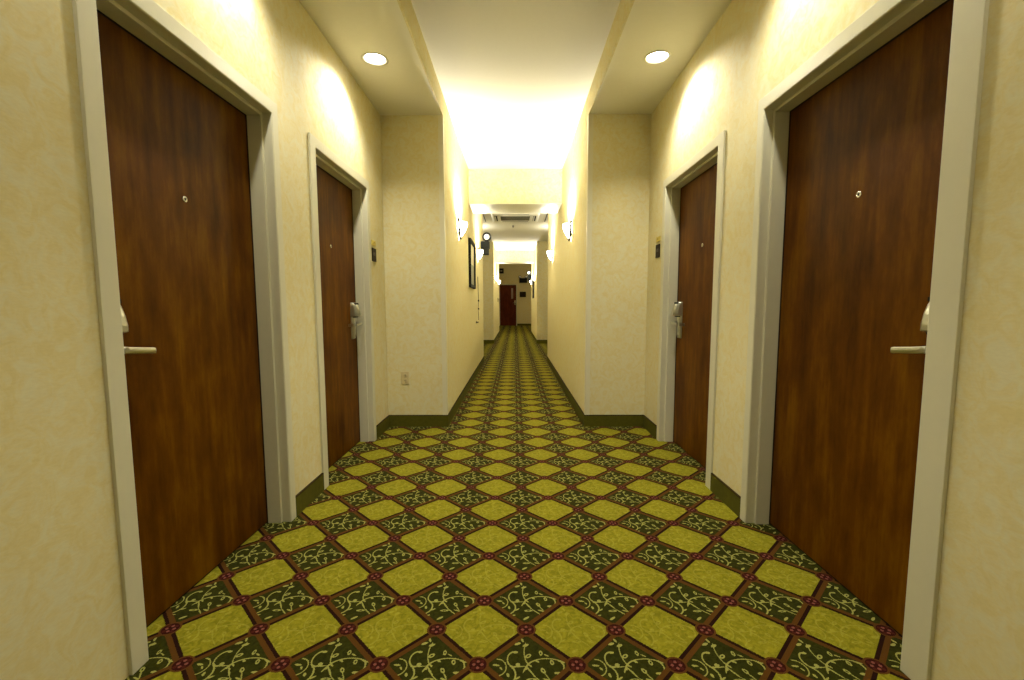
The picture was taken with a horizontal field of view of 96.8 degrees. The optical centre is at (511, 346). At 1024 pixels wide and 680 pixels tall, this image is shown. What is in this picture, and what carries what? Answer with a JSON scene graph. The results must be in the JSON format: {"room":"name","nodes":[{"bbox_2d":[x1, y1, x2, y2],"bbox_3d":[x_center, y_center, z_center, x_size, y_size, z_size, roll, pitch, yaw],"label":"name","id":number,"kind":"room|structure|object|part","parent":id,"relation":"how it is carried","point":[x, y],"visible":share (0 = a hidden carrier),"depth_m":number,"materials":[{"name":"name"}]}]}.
{"room":"hotel corridor","nodes":[
{"label":"hotel corridor","id":0,"kind":"room"},
{"bbox_2d":[0,0,388,679],"bbox_3d":[-1.276,-0.596,1.939,0.200,3.100,4.414,0,5,0],"label":"wall","id":1,"kind":"structure","parent":0,"point":[62,609],"depth_m":1.22,"materials":[{"name":"beige paint"}]},
{"bbox_2d":[72,0,295,674],"bbox_3d":[-1.247,-0.095,1.825,0.163,2.124,1.052,0,5,0],"label":"door","id":2,"kind":"structure","parent":1,"relation":"in","point":[182,159],"depth_m":1.76,"materials":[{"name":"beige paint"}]},
{"bbox_3d":[-1.242,0.007,1.482,0.064,0.044,0.143,0,5,0],"label":"lever handle","id":3,"kind":"part","parent":2,"relation":"part of","materials":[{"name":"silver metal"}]},
{"bbox_2d":[308,132,376,489],"bbox_3d":[-1.238,-0.224,3.236,0.163,2.124,1.064,0,5,0],"label":"door","id":4,"kind":"structure","parent":1,"relation":"in","point":[342,269],"depth_m":3.39,"materials":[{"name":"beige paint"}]},
{"bbox_3d":[-1.228,-0.184,3.568,0.064,0.044,0.143,0,5,0],"label":"lever handle","id":5,"kind":"part","parent":4,"relation":"part of","materials":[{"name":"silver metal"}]},
{"bbox_2d":[372,248,376,261],"bbox_3d":[-1.160,-0.775,3.821,0.009,0.110,0.104,0,5,0],"label":"number plaque","id":6,"kind":"object","parent":1,"relation":"attached to","point":[373,249],"visible":1,"depth_m":3.82,"materials":[{"name":"black plastic"}]},
{"bbox_2d":[299,0,442,114],"bbox_3d":[-0.904,-1.995,1.809,0.552,0.291,4.414,0,5,0],"label":"ceiling","id":7,"kind":"structure","parent":0,"point":[408,84],"depth_m":3.00,"materials":[{"name":"paint"}]},
{"bbox_2d":[361,52,388,65],"bbox_3d":[-0.936,-2.029,3.097,0.180,0.135,0.180,0,5,0],"label":"recessed light","id":8,"kind":"object","parent":7,"relation":"in","point":[371,58],"visible":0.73,"depth_m":3.13,"materials":[{"name":"white glass"}]},
{"bbox_2d":[380,93,483,414],"bbox_3d":[-0.970,-1.022,6.608,0.752,3.100,4.966,0,5,0],"label":"wall","id":9,"kind":"structure","parent":0,"point":[409,143],"depth_m":4.20,"materials":[{"name":"beige paint"}]},
{"bbox_2d":[295,331,499,516],"bbox_3d":[-0.836,0.130,10.433,0.563,0.110,16.056,0,5,0],"label":"baseboard","id":10,"kind":"structure","parent":9,"relation":"attached to","point":[307,495],"depth_m":4.26,"materials":[{"name":"green carpet"}]},
{"bbox_2d":[401,371,408,383],"bbox_3d":[-0.994,0.287,4.229,0.074,0.120,0.010,0,5,0],"label":"power outlet","id":11,"kind":"object","parent":9,"relation":"attached to","point":[404,374],"visible":1,"depth_m":4.23,"materials":[{"name":"beige plastic"}]},
{"bbox_2d":[438,115,447,414],"bbox_3d":[-0.629,-0.708,4.161,0.044,2.697,0.044,0,5,0],"label":"trim","id":12,"kind":"structure","parent":9,"relation":"attached to","point":[440,117],"depth_m":4.14,"materials":[{"name":"beige paint"}]},
{"bbox_2d":[457,218,467,239],"bbox_3d":[-0.552,-1.327,5.144,0.107,0.223,0.260,0,5,0],"label":"wall sconce","id":13,"kind":"object","parent":9,"relation":"attached to","point":[462,225],"visible":1,"depth_m":5.08,"materials":[{"name":"white glass"}]},
{"bbox_3d":[-0.548,-1.323,5.145,0.088,0.167,0.204,0,5,0],"label":"lamp shade","id":14,"kind":"part","parent":13,"relation":"part of","materials":[{"name":"white glass"}]},
{"bbox_2d":[468,238,475,288],"bbox_3d":[-0.575,-1.193,6.598,0.034,0.670,0.750,0,5,0],"label":"framed picture","id":15,"kind":"object","parent":9,"relation":"attached to","point":[471,245],"visible":1,"depth_m":6.59,"materials":[{"name":"black plastic"}]},
{"bbox_2d":[471,245,473,284],"bbox_3d":[-0.586,-1.193,6.598,0.008,0.578,0.658,0,5,0],"label":"print","id":16,"kind":"object","parent":15,"relation":"attached to","point":[472,246],"depth_m":6.69},
{"bbox_2d":[477,248,483,261],"bbox_3d":[-0.535,-1.562,7.714,0.107,0.223,0.260,0,5,0],"label":"wall sconce","id":17,"kind":"object","parent":9,"relation":"attached to","point":[479,252],"visible":1,"depth_m":7.64,"materials":[{"name":"white glass"}]},
{"bbox_2d":[481,232,490,254],"bbox_3d":[-0.482,-1.924,8.463,0.201,0.406,0.142,0,5,0],"label":"emergency light","id":18,"kind":"object","parent":9,"relation":"attached to","point":[485,245],"visible":0.99,"depth_m":8.43,"materials":[{"name":"black plastic"}]},
{"bbox_2d":[468,169,561,203],"bbox_3d":[0.049,-2.246,6.583,1.290,0.463,0.640,0,5,0],"label":"trim","id":19,"kind":"structure","parent":9,"relation":"attached to","point":[486,186],"depth_m":6.26,"materials":[{"name":"beige paint"}]},
{"bbox_2d":[469,203,561,212],"bbox_3d":[0.050,-2.012,6.604,1.282,0.007,0.630,0,5,0],"label":"trim","id":20,"kind":"structure","parent":9,"relation":"attached to","point":[512,207],"depth_m":6.58,"materials":[{"name":"white paint"}]},
{"bbox_2d":[483,241,498,339],"bbox_3d":[-0.908,-1.867,15.862,0.752,3.100,4.880,0,5,0],"label":"wall","id":21,"kind":"structure","parent":0,"point":[490,266],"depth_m":13.49,"materials":[{"name":"beige paint"}]},
{"bbox_2d":[496,251,533,261],"bbox_3d":[0.110,-3.135,15.865,1.290,0.380,0.630,0,5,0],"label":"trim","id":22,"kind":"structure","parent":21,"relation":"attached to","point":[501,256],"depth_m":15.55,"materials":[{"name":"beige paint"}]},
{"bbox_2d":[497,262,533,263],"bbox_3d":[0.111,-2.942,15.883,1.282,0.007,0.620,0,5,0],"label":"trim","id":23,"kind":"structure","parent":21,"relation":"attached to","point":[497,262],"depth_m":15.74,"materials":[{"name":"white paint"}]},
{"bbox_2d":[499,264,530,323],"bbox_3d":[0.177,-3.042,25.679,5.600,3.650,0.200,0,5,0],"label":"wall","id":24,"kind":"structure","parent":0,"point":[512,272],"depth_m":25.53,"materials":[{"name":"beige paint"}]},
{"bbox_2d":[499,268,503,273],"bbox_3d":[-0.607,-4.257,25.426,0.280,0.280,0.093,0,5,0],"label":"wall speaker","id":25,"kind":"object","parent":24,"relation":"attached to","point":[501,270],"visible":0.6,"depth_m":25.38,"materials":[{"name":"black plastic"}]},
{"bbox_2d":[499,284,516,325],"bbox_3d":[-0.220,-2.380,25.678,1.023,2.335,0.107,0,5,0],"label":"door","id":26,"kind":"structure","parent":24,"relation":"in","point":[507,292],"depth_m":25.68,"materials":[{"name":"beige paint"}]},
{"bbox_2d":[519,276,526,282],"bbox_3d":[0.616,-3.800,25.445,0.485,0.400,0.123,0,5,0],"label":"emergency light","id":27,"kind":"object","parent":24,"relation":"attached to","point":[522,280],"visible":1,"depth_m":25.41,"materials":[{"name":"black plastic"}]},
{"bbox_2d":[520,292,525,296],"bbox_3d":[0.611,-2.958,25.573,0.350,0.300,0.022,0,5,0],"label":"wall sign","id":28,"kind":"object","parent":24,"relation":"attached to","point":[522,294],"visible":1,"depth_m":25.57,"materials":[{"name":"brown metal"}]},
{"bbox_2d":[411,0,620,250],"bbox_3d":[0.048,-2.521,6.498,2.394,0.100,23.400,0,5,0],"label":"ceiling","id":29,"kind":"structure","parent":0,"point":[519,72],"depth_m":3.66,"materials":[{"name":"paint"}]},
{"bbox_2d":[491,213,539,222],"bbox_3d":[0.069,-2.737,9.631,1.000,0.038,1.040,0,5,0],"label":"air conditioning unit","id":30,"kind":"object","parent":29,"relation":"attached to","point":[496,217],"visible":0.92,"depth_m":9.57,"materials":[{"name":"white metal"}]},
{"bbox_2d":[501,216,529,220],"bbox_3d":[0.069,-2.739,9.661,0.616,0.015,0.496,0,5,0],"label":"grille","id":31,"kind":"object","parent":30,"relation":"attached to","point":[503,218],"depth_m":9.67,"materials":[{"name":"grey metal"}]},
{"bbox_2d":[125,325,910,679],"bbox_3d":[0.080,0.237,10.490,5.800,0.120,31.250,0,5,0],"label":"floor","id":32,"kind":"structure","parent":0,"point":[516,538],"depth_m":1.90,"materials":[{"name":"carpet"}]},
{"bbox_2d":[531,241,547,339],"bbox_3d":[1.133,-1.871,15.848,0.752,3.100,4.880,0,5,0],"label":"wall","id":33,"kind":"structure","parent":0,"point":[539,268],"depth_m":13.47,"materials":[{"name":"beige paint"}]},
{"bbox_2d":[527,271,531,280],"bbox_3d":[0.668,-2.769,17.697,0.201,0.406,0.142,0,5,0],"label":"emergency light","id":34,"kind":"object","parent":33,"relation":"attached to","point":[529,276],"visible":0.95,"depth_m":17.67,"materials":[{"name":"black plastic"}]},
{"bbox_2d":[532,279,533,297],"bbox_3d":[0.738,-2.043,15.876,0.034,0.670,0.760,0,5,0],"label":"framed picture","id":35,"kind":"object","parent":33,"relation":"attached to","point":[532,279],"visible":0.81,"depth_m":16.00,"materials":[{"name":"black plastic"}]},
{"bbox_2d":[547,93,650,414],"bbox_3d":[1.072,-1.026,6.594,0.752,3.100,4.966,0,5,0],"label":"wall","id":36,"kind":"structure","parent":0,"point":[621,142],"depth_m":4.18,"materials":[{"name":"beige paint"}]},
{"bbox_2d":[547,248,552,261],"bbox_3d":[0.652,-1.578,7.865,0.107,0.223,0.260,0,5,0],"label":"wall sconce","id":37,"kind":"object","parent":36,"relation":"attached to","point":[549,253],"visible":1,"depth_m":7.79,"materials":[{"name":"white glass"}]},
{"bbox_2d":[562,220,572,240],"bbox_3d":[0.635,-1.342,5.276,0.107,0.223,0.260,0,5,0],"label":"wall sconce","id":38,"kind":"object","parent":36,"relation":"attached to","point":[567,227],"visible":1,"depth_m":5.21,"materials":[{"name":"white glass"}]},
{"bbox_3d":[0.631,-1.338,5.276,0.088,0.167,0.204,0,5,0],"label":"lamp shade","id":39,"kind":"part","parent":38,"relation":"part of","materials":[{"name":"white glass"}]},
{"bbox_2d":[584,114,593,414],"bbox_3d":[0.700,-0.711,4.152,0.044,2.697,0.044,0,5,0],"label":"trim","id":40,"kind":"structure","parent":36,"relation":"attached to","point":[590,116],"depth_m":4.13,"materials":[{"name":"beige paint"}]},
{"bbox_2d":[531,331,740,517],"bbox_3d":[0.995,0.127,10.415,0.563,0.110,16.066,0,5,0],"label":"baseboard","id":41,"kind":"structure","parent":36,"relation":"attached to","point":[729,497],"depth_m":4.24,"materials":[{"name":"green carpet"}]},
{"bbox_2d":[589,0,731,113],"bbox_3d":[0.938,-1.998,1.797,0.552,0.291,4.414,0,5,0],"label":"ceiling","id":42,"kind":"structure","parent":0,"point":[622,83],"depth_m":3.00,"materials":[{"name":"paint"}]},
{"bbox_2d":[644,50,670,64],"bbox_3d":[0.988,-2.033,3.084,0.180,0.135,0.180,0,5,0],"label":"recessed light","id":43,"kind":"object","parent":42,"relation":"in","point":[660,56],"visible":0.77,"depth_m":3.11,"materials":[{"name":"white glass"}]},
{"bbox_2d":[644,0,1023,679],"bbox_3d":[1.317,-0.600,1.922,0.200,3.100,4.414,0,5,0],"label":"wall","id":44,"kind":"structure","parent":0,"point":[754,46],"depth_m":1.23,"materials":[{"name":"beige paint"}]},
{"bbox_2d":[655,244,659,257],"bbox_3d":[1.225,-0.806,3.820,0.009,0.110,0.104,0,5,0],"label":"number plaque","id":45,"kind":"object","parent":44,"relation":"attached to","point":[657,254],"visible":1,"depth_m":3.81,"materials":[{"name":"black plastic"}]},
{"bbox_2d":[656,130,725,488],"bbox_3d":[1.297,-0.229,3.219,0.163,2.124,1.064,0,5,0],"label":"door","id":46,"kind":"structure","parent":44,"relation":"in","point":[692,215],"depth_m":3.36,"materials":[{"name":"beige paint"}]},
{"bbox_3d":[1.293,-0.188,3.550,0.064,0.044,0.143,0,5,0],"label":"lever handle","id":47,"kind":"part","parent":46,"relation":"part of","materials":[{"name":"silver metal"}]},
{"bbox_2d":[740,0,989,679],"bbox_3d":[1.288,-0.097,1.775,0.163,2.124,1.099,0,5,0],"label":"door","id":48,"kind":"structure","parent":44,"relation":"in","point":[866,151],"depth_m":1.67,"materials":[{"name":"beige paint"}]},
{"bbox_3d":[1.279,0.005,1.434,0.064,0.044,0.143,0,5,0],"label":"lever handle","id":49,"kind":"part","parent":48,"relation":"part of","materials":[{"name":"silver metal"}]}
]}

